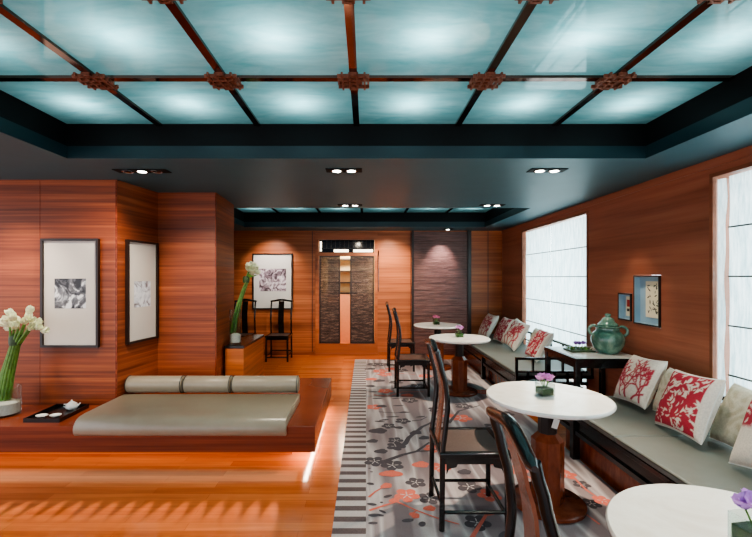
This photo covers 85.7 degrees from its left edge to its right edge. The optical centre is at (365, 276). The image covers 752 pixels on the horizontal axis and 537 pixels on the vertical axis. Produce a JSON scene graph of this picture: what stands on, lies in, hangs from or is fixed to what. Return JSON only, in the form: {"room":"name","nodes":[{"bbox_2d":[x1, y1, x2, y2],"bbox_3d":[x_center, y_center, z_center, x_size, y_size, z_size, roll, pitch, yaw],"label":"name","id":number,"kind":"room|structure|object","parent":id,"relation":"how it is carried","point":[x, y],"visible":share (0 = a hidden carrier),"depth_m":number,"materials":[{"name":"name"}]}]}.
{"room":"cafe","nodes":[
{"label":"cafe","id":0,"kind":"room"},
{"bbox_2d":[0,180,233,404],"bbox_3d":[-3.842,0.325,6.125,4.315,2.550,4.350,0,0,0],"label":"wall","id":1,"kind":"structure","parent":0,"point":[182,224],"depth_m":3.96,"materials":[{"name":"brown wood"}]},
{"bbox_2d":[40,238,99,347],"bbox_3d":[-2.872,0.155,3.932,0.560,1.055,0.035,0,0,0],"label":"framed print","id":2,"kind":"object","parent":1,"relation":"attached to","point":[69,267],"visible":1,"depth_m":3.93},
{"bbox_2d":[54,279,85,307],"bbox_3d":[-2.872,0.160,3.933,0.305,0.290,0.002,0,0,0],"label":"print","id":3,"kind":"object","parent":2,"relation":"attached to","point":[68,293],"depth_m":3.93},
{"bbox_2d":[125,239,158,344],"bbox_3d":[-2.361,0.150,4.284,0.035,1.055,0.465,0,0,9],"label":"framed print","id":4,"kind":"object","parent":1,"relation":"attached to","point":[141,257],"visible":1,"depth_m":4.27},
{"bbox_2d":[134,281,150,307],"bbox_3d":[-2.363,0.180,4.284,0.002,0.270,0.250,0,0,9],"label":"print","id":5,"kind":"object","parent":4,"relation":"attached to","point":[142,289],"depth_m":4.28},
{"bbox_2d":[115,181,215,397],"bbox_3d":[-2.380,0.330,4.120,1.616,2.540,0.286,0,0,-22],"label":"trim","id":6,"kind":"structure","parent":1,"relation":"attached to","point":[115,181],"depth_m":3.95,"materials":[{"name":"brown wood"}]},
{"bbox_2d":[0,355,619,536],"bbox_3d":[-1.505,1.650,4.050,8.990,0.100,12.500,0,0,0],"label":"floor","id":7,"kind":"structure","parent":0,"point":[295,494],"depth_m":3.08,"materials":[{"name":"brown wood"}]},
{"bbox_2d":[0,378,331,453],"bbox_3d":[-3.203,1.423,4.188,5.555,0.355,1.625,0,0,0],"label":"wooden platform","id":8,"kind":"object","parent":7,"relation":"on","point":[304,428],"visible":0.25,"depth_m":3.38,"materials":[{"name":"brown wood"}]},
{"bbox_2d":[0,398,19,415],"bbox_3d":[-3.270,1.119,3.660,0.244,0.250,0.244,0,0,0],"label":"glass vase","id":9,"kind":"object","parent":8,"relation":"on","point":[8,407],"visible":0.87,"depth_m":3.62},
{"bbox_2d":[0,305,49,400],"bbox_3d":[-3.115,0.683,3.633,0.466,0.858,0.245,0,0,0],"label":"flower bouquet","id":10,"kind":"object","parent":9,"relation":"on","point":[11,322],"visible":1,"depth_m":3.63,"materials":[{"name":"green plant"}]},
{"bbox_2d":[23,404,88,422],"bbox_3d":[-2.785,1.227,3.660,0.330,0.035,0.401,0,0,0],"label":"serving tray","id":11,"kind":"object","parent":8,"relation":"on","point":[57,408],"visible":0.89,"depth_m":3.64,"materials":[{"name":"black paint"}]},
{"bbox_2d":[35,413,48,417],"bbox_3d":[-2.840,1.221,3.550,0.100,0.025,0.080,0,0,0],"label":"tea cup","id":12,"kind":"object","parent":11,"relation":"on","point":[44,415],"visible":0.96,"depth_m":3.55,"materials":[{"name":"white ceramic"}]},
{"bbox_2d":[49,413,61,417],"bbox_3d":[-2.730,1.221,3.560,0.100,0.025,0.080,0,0,0],"label":"tea cup","id":13,"kind":"object","parent":11,"relation":"on","point":[55,415],"visible":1,"depth_m":3.57,"materials":[{"name":"white ceramic"}]},
{"bbox_2d":[63,400,80,409],"bbox_3d":[-2.738,1.188,3.770,0.129,0.092,0.106,0,0,-39],"label":"teapot","id":14,"kind":"object","parent":11,"relation":"on","point":[71,405],"visible":1,"depth_m":3.74,"materials":[{"name":"white ceramic"}]},
{"bbox_2d":[73,394,299,435],"bbox_3d":[-1.532,1.239,3.683,1.745,0.152,0.735,0,0,0],"label":"cushion","id":15,"kind":"object","parent":8,"relation":"on","point":[126,414],"visible":1,"depth_m":3.43,"materials":[{"name":"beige leather"}]},
{"bbox_2d":[124,375,184,392],"bbox_3d":[-2.110,1.078,4.075,0.562,0.175,0.175,0,0,0],"label":"bolster cushion","id":16,"kind":"object","parent":15,"relation":"on","point":[133,384],"visible":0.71,"depth_m":4.00,"materials":[{"name":"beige leather"}]},
{"bbox_2d":[182,375,232,392],"bbox_3d":[-1.584,1.078,4.075,0.473,0.175,0.175,0,0,0],"label":"bolster cushion","id":17,"kind":"object","parent":15,"relation":"on","point":[190,384],"visible":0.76,"depth_m":4.00,"materials":[{"name":"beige leather"}]},
{"bbox_2d":[231,375,299,392],"bbox_3d":[-1.008,1.078,4.075,0.664,0.175,0.175,0,0,0],"label":"bolster cushion","id":18,"kind":"object","parent":15,"relation":"on","point":[239,384],"visible":1,"depth_m":4.00,"materials":[{"name":"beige leather"}]},
{"bbox_2d":[224,334,263,375],"bbox_3d":[-1.558,1.207,5.260,0.235,0.786,0.960,0,0,0],"label":"base cabinet","id":19,"kind":"object","parent":7,"relation":"on","point":[245,357],"visible":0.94,"depth_m":4.96,"materials":[{"name":"brown wood"}]},
{"bbox_2d":[230,333,240,342],"bbox_3d":[-1.590,0.604,4.930,0.144,0.420,0.144,0,0,0],"label":"glass vase","id":20,"kind":"object","parent":19,"relation":"on","point":[234,337],"visible":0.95,"depth_m":4.88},
{"bbox_2d":[230,261,260,332],"bbox_3d":[-1.468,0.242,4.907,0.394,0.878,0.127,0,0,13],"label":"flower bouquet","id":21,"kind":"object","parent":20,"relation":"on","point":[253,269],"visible":1,"depth_m":4.90,"materials":[{"name":"green plant"}]},
{"bbox_2d":[234,299,256,337],"bbox_3d":[-2.400,1.016,7.849,0.453,1.168,0.488,0,0,0],"label":"dining chair","id":22,"kind":"object","parent":7,"relation":"on","point":[245,301],"visible":0.44,"depth_m":8.02,"materials":[{"name":"black paint"}]},
{"bbox_2d":[265,299,292,361],"bbox_3d":[-1.680,1.016,7.849,0.453,1.168,0.488,0,0,0],"label":"dining chair","id":23,"kind":"object","parent":7,"relation":"on","point":[280,335],"visible":1,"depth_m":8.00,"materials":[{"name":"black paint"}]},
{"bbox_2d":[326,256,368,342],"bbox_3d":[-0.430,0.450,9.675,1.000,2.300,0.350,0,0,0],"label":"bookcase","id":24,"kind":"object","parent":7,"relation":"on","point":[344,260],"visible":0.22,"depth_m":9.51,"materials":[{"name":"beige paint"}]},
{"bbox_2d":[331,360,617,536],"bbox_3d":[0.824,1.593,3.200,2.072,0.012,9.200,0,0,0],"label":"area rug","id":25,"kind":"object","parent":7,"relation":"on","point":[383,491],"visible":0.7,"depth_m":3.31,"materials":[{"name":"carpet"}]},
{"bbox_2d":[385,301,414,371],"bbox_3d":[0.581,1.003,7.000,0.488,1.168,0.453,0,0,0],"label":"dining chair","id":26,"kind":"object","parent":25,"relation":"on","point":[410,343],"visible":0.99,"depth_m":6.79,"materials":[{"name":"black paint"}]},
{"bbox_2d":[392,307,429,396],"bbox_3d":[0.611,1.003,5.580,0.488,1.168,0.453,0,0,0],"label":"dining chair","id":27,"kind":"object","parent":25,"relation":"on","point":[402,360],"visible":0.97,"depth_m":5.37,"materials":[{"name":"black paint"}]},
{"bbox_2d":[414,322,461,370],"bbox_3d":[1.250,1.210,7.080,0.826,0.753,0.826,0,0,0],"label":"round table","id":28,"kind":"object","parent":25,"relation":"on","point":[437,328],"visible":0.63,"depth_m":6.98,"materials":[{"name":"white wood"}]},
{"bbox_2d":[429,333,490,396],"bbox_3d":[1.285,1.210,5.580,0.826,0.753,0.826,0,0,0],"label":"round table","id":29,"kind":"object","parent":25,"relation":"on","point":[458,387],"visible":0.81,"depth_m":5.49,"materials":[{"name":"brown wood"}]},
{"bbox_2d":[455,333,462,336],"bbox_3d":[1.295,0.789,5.620,0.097,0.086,0.097,0,0,-9],"label":"glass vase","id":30,"kind":"object","parent":29,"relation":"on","point":[456,334],"visible":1,"depth_m":5.58,"materials":[{"name":"glass"}]},
{"bbox_2d":[455,325,463,332],"bbox_3d":[1.299,0.723,5.614,0.122,0.113,0.133,0,0,0],"label":"posy","id":31,"kind":"object","parent":30,"relation":"on","point":[460,327],"visible":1,"depth_m":5.61,"materials":[{"name":"pink plant"}]},
{"bbox_2d":[424,338,511,531],"bbox_3d":[0.666,1.003,2.740,0.488,1.168,0.453,0,0,0],"label":"dining chair","id":32,"kind":"object","parent":25,"relation":"on","point":[454,446],"visible":0.95,"depth_m":2.63,"materials":[{"name":"black paint"}]},
{"bbox_2d":[486,407,560,536],"bbox_3d":[0.649,1.003,1.196,0.488,1.168,0.453,0,0,3],"label":"dining chair","id":33,"kind":"object","parent":25,"relation":"on","point":[523,457],"visible":1,"depth_m":1.17,"materials":[{"name":"black paint"}]},
{"bbox_2d":[486,381,616,523],"bbox_3d":[1.272,1.210,2.840,0.826,0.753,0.826,0,0,0],"label":"round table","id":34,"kind":"object","parent":25,"relation":"on","point":[568,402],"visible":0.77,"depth_m":2.75,"materials":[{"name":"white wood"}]},
{"bbox_2d":[536,386,553,395],"bbox_3d":[1.262,0.789,2.860,0.097,0.086,0.097,0,0,-9],"label":"glass vase","id":35,"kind":"object","parent":34,"relation":"on","point":[545,391],"visible":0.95,"depth_m":2.82,"materials":[{"name":"green glass"}]},
{"bbox_2d":[535,373,554,387],"bbox_3d":[1.266,0.725,2.858,0.125,0.108,0.126,0,0,0],"label":"posy","id":36,"kind":"object","parent":35,"relation":"on","point":[548,377],"visible":1,"depth_m":2.84,"materials":[{"name":"pink plant"}]},
{"bbox_2d":[551,419,559,428],"bbox_3d":[1.294,1.002,2.765,0.057,0.074,0.004,0,0,0],"label":"paper tag","id":37,"kind":"object","parent":34,"relation":"hanging from","point":[555,423],"visible":0.86,"depth_m":2.76,"materials":[{"name":"white paper"}]},
{"bbox_2d":[606,484,751,536],"bbox_3d":[1.206,1.210,1.228,0.826,0.753,0.826,0,0,0],"label":"round table","id":38,"kind":"object","parent":25,"relation":"on","point":[650,510],"visible":0.96,"depth_m":1.43,"materials":[{"name":"white stone"}]},
{"bbox_2d":[731,521,751,536],"bbox_3d":[1.206,0.786,1.240,0.105,0.094,0.105,0,0,-9],"label":"glass vase","id":39,"kind":"object","parent":38,"relation":"on","point":[743,528],"visible":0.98,"depth_m":1.26,"materials":[{"name":"green glass"}]},
{"bbox_2d":[730,488,751,524],"bbox_3d":[1.211,0.712,1.234,0.140,0.124,0.145,0,0,0],"label":"posy","id":40,"kind":"object","parent":39,"relation":"on","point":[743,499],"visible":1,"depth_m":1.25,"materials":[{"name":"purple plant"}]},
{"bbox_2d":[464,331,593,387],"bbox_3d":[2.276,1.258,6.530,0.968,0.685,3.340,0,0,0],"label":"bench","id":41,"kind":"object","parent":7,"relation":"on","point":[496,362],"visible":0.44,"depth_m":5.57,"materials":[{"name":"black paint"}]},
{"bbox_2d":[478,314,498,336],"bbox_3d":[2.360,0.930,7.819,0.273,0.414,0.506,0,0,-4],"label":"throw pillow","id":42,"kind":"object","parent":41,"relation":"on","point":[490,321],"visible":0.99,"depth_m":7.66,"materials":[{"name":"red fabric"}]},
{"bbox_2d":[493,317,513,343],"bbox_3d":[2.419,0.930,7.099,0.272,0.414,0.506,0,0,-2],"label":"throw pillow","id":43,"kind":"object","parent":41,"relation":"on","point":[505,323],"visible":0.78,"depth_m":7.01,"materials":[{"name":"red fabric"}]},
{"bbox_2d":[502,318,530,350],"bbox_3d":[2.370,0.905,6.420,0.282,0.463,0.551,0,0,-2],"label":"throw pillow","id":44,"kind":"object","parent":41,"relation":"on","point":[518,330],"visible":1,"depth_m":6.27,"materials":[{"name":"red fabric"}]},
{"bbox_2d":[469,334,589,375],"bbox_3d":[2.257,1.173,6.550,0.925,0.050,3.296,0,0,0],"label":"seat cushion","id":45,"kind":"object","parent":41,"relation":"on","point":[502,356],"depth_m":5.64,"materials":[{"name":"grey leather"}]},
{"bbox_2d":[527,328,547,345],"bbox_3d":[2.531,0.956,5.979,0.217,0.365,0.413,0,0,3],"label":"throw pillow","id":46,"kind":"object","parent":41,"relation":"on","point":[535,330],"visible":0.15,"depth_m":6.05,"materials":[{"name":"beige fabric"}]},
{"bbox_2d":[525,329,553,361],"bbox_3d":[2.400,0.940,5.619,0.274,0.389,0.486,0,0,4],"label":"throw pillow","id":47,"kind":"object","parent":41,"relation":"on","point":[541,339],"visible":0.91,"depth_m":5.47,"materials":[{"name":"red fabric"}]},
{"bbox_2d":[544,347,632,395],"bbox_3d":[2.425,1.204,4.375,0.690,0.792,0.710,0,0,0],"label":"side table","id":48,"kind":"object","parent":7,"relation":"on","point":[577,360],"visible":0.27,"depth_m":4.12,"materials":[{"name":"wood"}]},
{"bbox_2d":[563,346,595,351],"bbox_3d":[2.336,0.787,4.440,0.261,0.041,0.200,0,0,0],"label":"plate","id":49,"kind":"object","parent":48,"relation":"on","point":[572,349],"visible":0.99,"depth_m":4.41,"materials":[{"name":"green ceramic"}]},
{"bbox_2d":[573,341,586,347],"bbox_3d":[2.338,0.743,4.423,0.134,0.100,0.053,0,0,21],"label":"posy","id":50,"kind":"object","parent":49,"relation":"on","point":[574,342],"visible":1,"depth_m":4.43,"materials":[{"name":"purple plant"}]},
{"bbox_2d":[587,313,628,353],"bbox_3d":[2.580,0.597,4.320,0.324,0.421,0.324,0,0,-10],"label":"ginger jar","id":51,"kind":"object","parent":48,"relation":"on","point":[607,338],"visible":1,"depth_m":4.22,"materials":[{"name":"green ceramic"}]},
{"bbox_2d":[558,389,751,492],"bbox_3d":[2.276,1.258,1.665,0.968,0.685,4.530,0,0,0],"label":"bench","id":52,"kind":"object","parent":7,"relation":"on","point":[626,447],"visible":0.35,"depth_m":2.83,"materials":[{"name":"grey fabric"}]},
{"bbox_2d":[613,354,667,409],"bbox_3d":[2.423,0.915,3.590,0.265,0.426,0.470,0,0,-1],"label":"throw pillow","id":53,"kind":"object","parent":52,"relation":"on","point":[640,378],"visible":1,"depth_m":3.47,"materials":[{"name":"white fabric"}]},
{"bbox_2d":[583,396,711,441],"bbox_3d":[2.257,1.173,3.430,0.925,0.050,0.996,0,0,0],"label":"seat cushion","id":54,"kind":"object","parent":52,"relation":"on","point":[629,419],"depth_m":3.17,"materials":[{"name":"grey leather"}]},
{"bbox_2d":[653,368,673,410],"bbox_3d":[2.470,0.936,3.235,0.220,0.360,0.310,0,0,-2],"label":"throw pillow","id":55,"kind":"object","parent":52,"relation":"on","point":[666,376],"visible":0.18,"depth_m":3.30,"materials":[{"name":"beige fabric"}]},
{"bbox_2d":[615,437,751,492],"bbox_3d":[2.257,1.173,2.165,0.925,0.050,1.526,0,0,0],"label":"seat cushion","id":56,"kind":"object","parent":52,"relation":"on","point":[678,460],"depth_m":2.54,"materials":[{"name":"grey fabric"}]},
{"bbox_2d":[655,369,725,444],"bbox_3d":[2.310,0.910,2.909,0.240,0.464,0.544,0,0,8],"label":"throw pillow","id":57,"kind":"object","parent":52,"relation":"on","point":[689,404],"visible":1,"depth_m":2.79,"materials":[{"name":"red fabric"}]},
{"bbox_2d":[710,383,751,447],"bbox_3d":[2.479,0.935,2.640,0.233,0.397,0.416,0,0,9],"label":"throw pillow","id":58,"kind":"object","parent":52,"relation":"on","point":[727,423],"visible":0.73,"depth_m":2.69,"materials":[{"name":"beige fabric"}]},
{"bbox_2d":[728,400,751,468],"bbox_3d":[2.300,0.885,2.232,0.274,0.485,0.561,0,0,2],"label":"throw pillow","id":59,"kind":"object","parent":52,"relation":"on","point":[741,454],"visible":1,"depth_m":2.37,"materials":[{"name":"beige fabric"}]},
{"bbox_2d":[321,260,372,319],"bbox_3d":[-0.350,0.300,9.175,2.000,2.600,1.550,0,0,0],"label":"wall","id":60,"kind":"structure","parent":0,"point":[369,260],"depth_m":9.90,"materials":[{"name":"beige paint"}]},
{"bbox_2d":[234,231,501,354],"bbox_3d":[-0.705,0.325,8.350,6.990,2.550,0.100,0,0,0],"label":"wall","id":61,"kind":"structure","parent":0,"point":[394,247],"depth_m":8.30,"materials":[{"name":"brown wood"}]},
{"bbox_2d":[252,253,292,308],"bbox_3d":[-1.910,0.090,8.281,0.820,1.140,0.035,0,0,0],"label":"framed print","id":62,"kind":"object","parent":61,"relation":"attached to","point":[275,279],"visible":0.86,"depth_m":8.28},
{"bbox_2d":[312,231,312,351],"bbox_3d":[0.700,0.295,8.298,3.612,2.470,0.004,0,0,0],"label":"trim","id":63,"kind":"structure","parent":61,"relation":"attached to","point":[312,231],"depth_m":8.29,"materials":[{"name":"brown wood"}]},
{"bbox_2d":[315,233,378,355],"bbox_3d":[-0.389,0.350,8.295,1.302,2.500,0.130,0,0,0],"label":"door","id":64,"kind":"structure","parent":61,"relation":"in","point":[329,247],"depth_m":8.28,"materials":[{"name":"brown wood"}]},
{"bbox_2d":[320,241,372,251],"bbox_3d":[-0.400,-0.621,8.315,1.080,0.218,0.006,0,0,0],"label":"transom window","id":65,"kind":"structure","parent":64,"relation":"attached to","point":[325,246],"depth_m":8.32,"materials":[{"name":"black glass"}]},
{"bbox_2d":[264,352,454,354],"bbox_3d":[-0.705,1.565,8.293,6.990,0.070,0.015,0,0,0],"label":"baseboard","id":66,"kind":"structure","parent":61,"relation":"attached to","point":[273,353],"depth_m":8.29,"materials":[{"name":"brown wood"}]},
{"bbox_2d":[412,230,470,353],"bbox_3d":[1.538,0.328,8.264,1.205,2.545,0.069,0,0,0],"label":"wall panel","id":67,"kind":"object","parent":61,"relation":"attached to","point":[441,261],"visible":0.88,"depth_m":8.26,"materials":[{"name":"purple stone"}]},
{"bbox_2d":[0,66,751,230],"bbox_3d":[-1.505,-1.276,3.100,8.990,0.653,10.600,0,0,0],"label":"ceiling","id":68,"kind":"structure","parent":0,"point":[247,165],"depth_m":3.25,"materials":[{"name":"paint"}]},
{"bbox_2d":[112,169,171,172],"bbox_3d":[-2.000,-0.942,3.620,0.470,0.014,0.120,0,0,0],"label":"recessed light","id":69,"kind":"object","parent":68,"relation":"in","point":[116,170],"visible":1,"depth_m":3.60,"materials":[{"name":"black paint"}]},
{"bbox_2d":[325,168,361,172],"bbox_3d":[-0.195,-0.942,3.600,0.320,0.014,0.120,0,0,0],"label":"recessed light","id":70,"kind":"object","parent":68,"relation":"in","point":[328,170],"visible":1,"depth_m":3.58,"materials":[{"name":"black paint"}]},
{"bbox_2d":[338,204,361,206],"bbox_3d":[-0.210,-0.942,5.340,0.320,0.014,0.120,0,0,0],"label":"recessed light","id":71,"kind":"object","parent":68,"relation":"in","point":[344,205],"visible":1,"depth_m":5.31,"materials":[{"name":"black paint"}]},
{"bbox_2d":[237,208,492,212],"bbox_3d":[-0.025,-1.218,6.640,4.588,0.018,2.118,0,0,0],"label":"ceiling","id":72,"kind":"structure","parent":68,"relation":"attached to","point":[277,210],"depth_m":7.36,"materials":[{"name":"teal glass"}]},
{"bbox_2d":[0,0,751,125],"bbox_3d":[-0.077,-1.208,0.849,4.638,0.038,4.795,0,0,0],"label":"ceiling","id":73,"kind":"structure","parent":68,"relation":"attached to","point":[156,62],"depth_m":2.24,"materials":[{"name":"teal glass"}]},
{"bbox_2d":[479,204,505,206],"bbox_3d":[1.660,-0.942,5.340,0.320,0.014,0.120,0,0,0],"label":"recessed light","id":74,"kind":"object","parent":68,"relation":"in","point":[485,205],"visible":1,"depth_m":5.31,"materials":[{"name":"black paint"}]},
{"bbox_2d":[526,168,567,172],"bbox_3d":[1.610,-0.942,3.600,0.320,0.014,0.120,0,0,0],"label":"recessed light","id":75,"kind":"object","parent":68,"relation":"in","point":[533,170],"visible":1,"depth_m":3.58,"materials":[{"name":"black paint"}]},
{"bbox_2d":[502,155,751,398],"bbox_3d":[2.880,0.325,3.100,0.180,2.550,10.600,0,0,0],"label":"wall","id":76,"kind":"structure","parent":0,"point":[662,229],"depth_m":3.94,"materials":[{"name":"brown wood"}]},
{"bbox_2d":[522,211,587,388],"bbox_3d":[2.869,0.320,6.165,0.173,2.304,2.154,0,0,0],"label":"window","id":77,"kind":"structure","parent":76,"relation":"in","point":[567,262],"depth_m":5.99,"materials":[{"name":"white fabric"}]},
{"bbox_2d":[526,226,550,344],"bbox_3d":[2.845,0.295,6.718,0.010,2.170,0.945,0,0,0],"label":"blind","id":78,"kind":"object","parent":77,"relation":"attached to","point":[538,240],"depth_m":6.68,"materials":[{"name":"fabric"}]},
{"bbox_2d":[551,216,585,381],"bbox_3d":[2.845,0.295,5.688,0.010,2.170,1.095,0,0,0],"label":"blind","id":79,"kind":"object","parent":77,"relation":"attached to","point":[568,237],"depth_m":5.67,"materials":[{"name":"fabric"}]},
{"bbox_2d":[618,293,631,320],"bbox_3d":[2.808,0.320,4.357,0.064,0.292,0.217,0,0,0],"label":"shadow box","id":80,"kind":"object","parent":76,"relation":"attached to","point":[624,299],"visible":0.85,"depth_m":4.42,"materials":[{"name":"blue paper"}]},
{"bbox_2d":[502,145,751,233],"bbox_3d":[2.784,-0.914,3.050,0.012,0.069,10.500,0,0,0],"label":"trim","id":81,"kind":"structure","parent":76,"relation":"attached to","point":[747,151],"depth_m":3.89,"materials":[{"name":"brown wood"}]},
{"bbox_2d":[633,275,660,327],"bbox_3d":[2.808,0.233,4.020,0.064,0.497,0.372,0,0,0],"label":"shadow box","id":82,"kind":"object","parent":76,"relation":"attached to","point":[646,288],"visible":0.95,"depth_m":4.07,"materials":[{"name":"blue paper"}]},
{"bbox_2d":[709,162,751,423],"bbox_3d":[2.869,0.320,1.930,0.173,2.304,2.704,0,0,0],"label":"window","id":83,"kind":"structure","parent":76,"relation":"in","point":[738,225],"depth_m":3.12,"materials":[{"name":"white fabric"}]},
{"bbox_2d":[718,178,727,402],"bbox_3d":[2.829,0.110,3.211,0.012,1.780,0.071,0,0,-8],"label":"sheer curtain","id":84,"kind":"object","parent":83,"relation":"hanging from","point":[722,183],"visible":0.91,"depth_m":3.22,"materials":[{"name":"fabric"}]},
{"bbox_2d":[729,170,751,389],"bbox_3d":[2.845,0.295,2.555,0.010,2.170,1.230,0,0,0],"label":"blind","id":85,"kind":"object","parent":83,"relation":"attached to","point":[740,222],"depth_m":3.07,"materials":[{"name":"fabric"}]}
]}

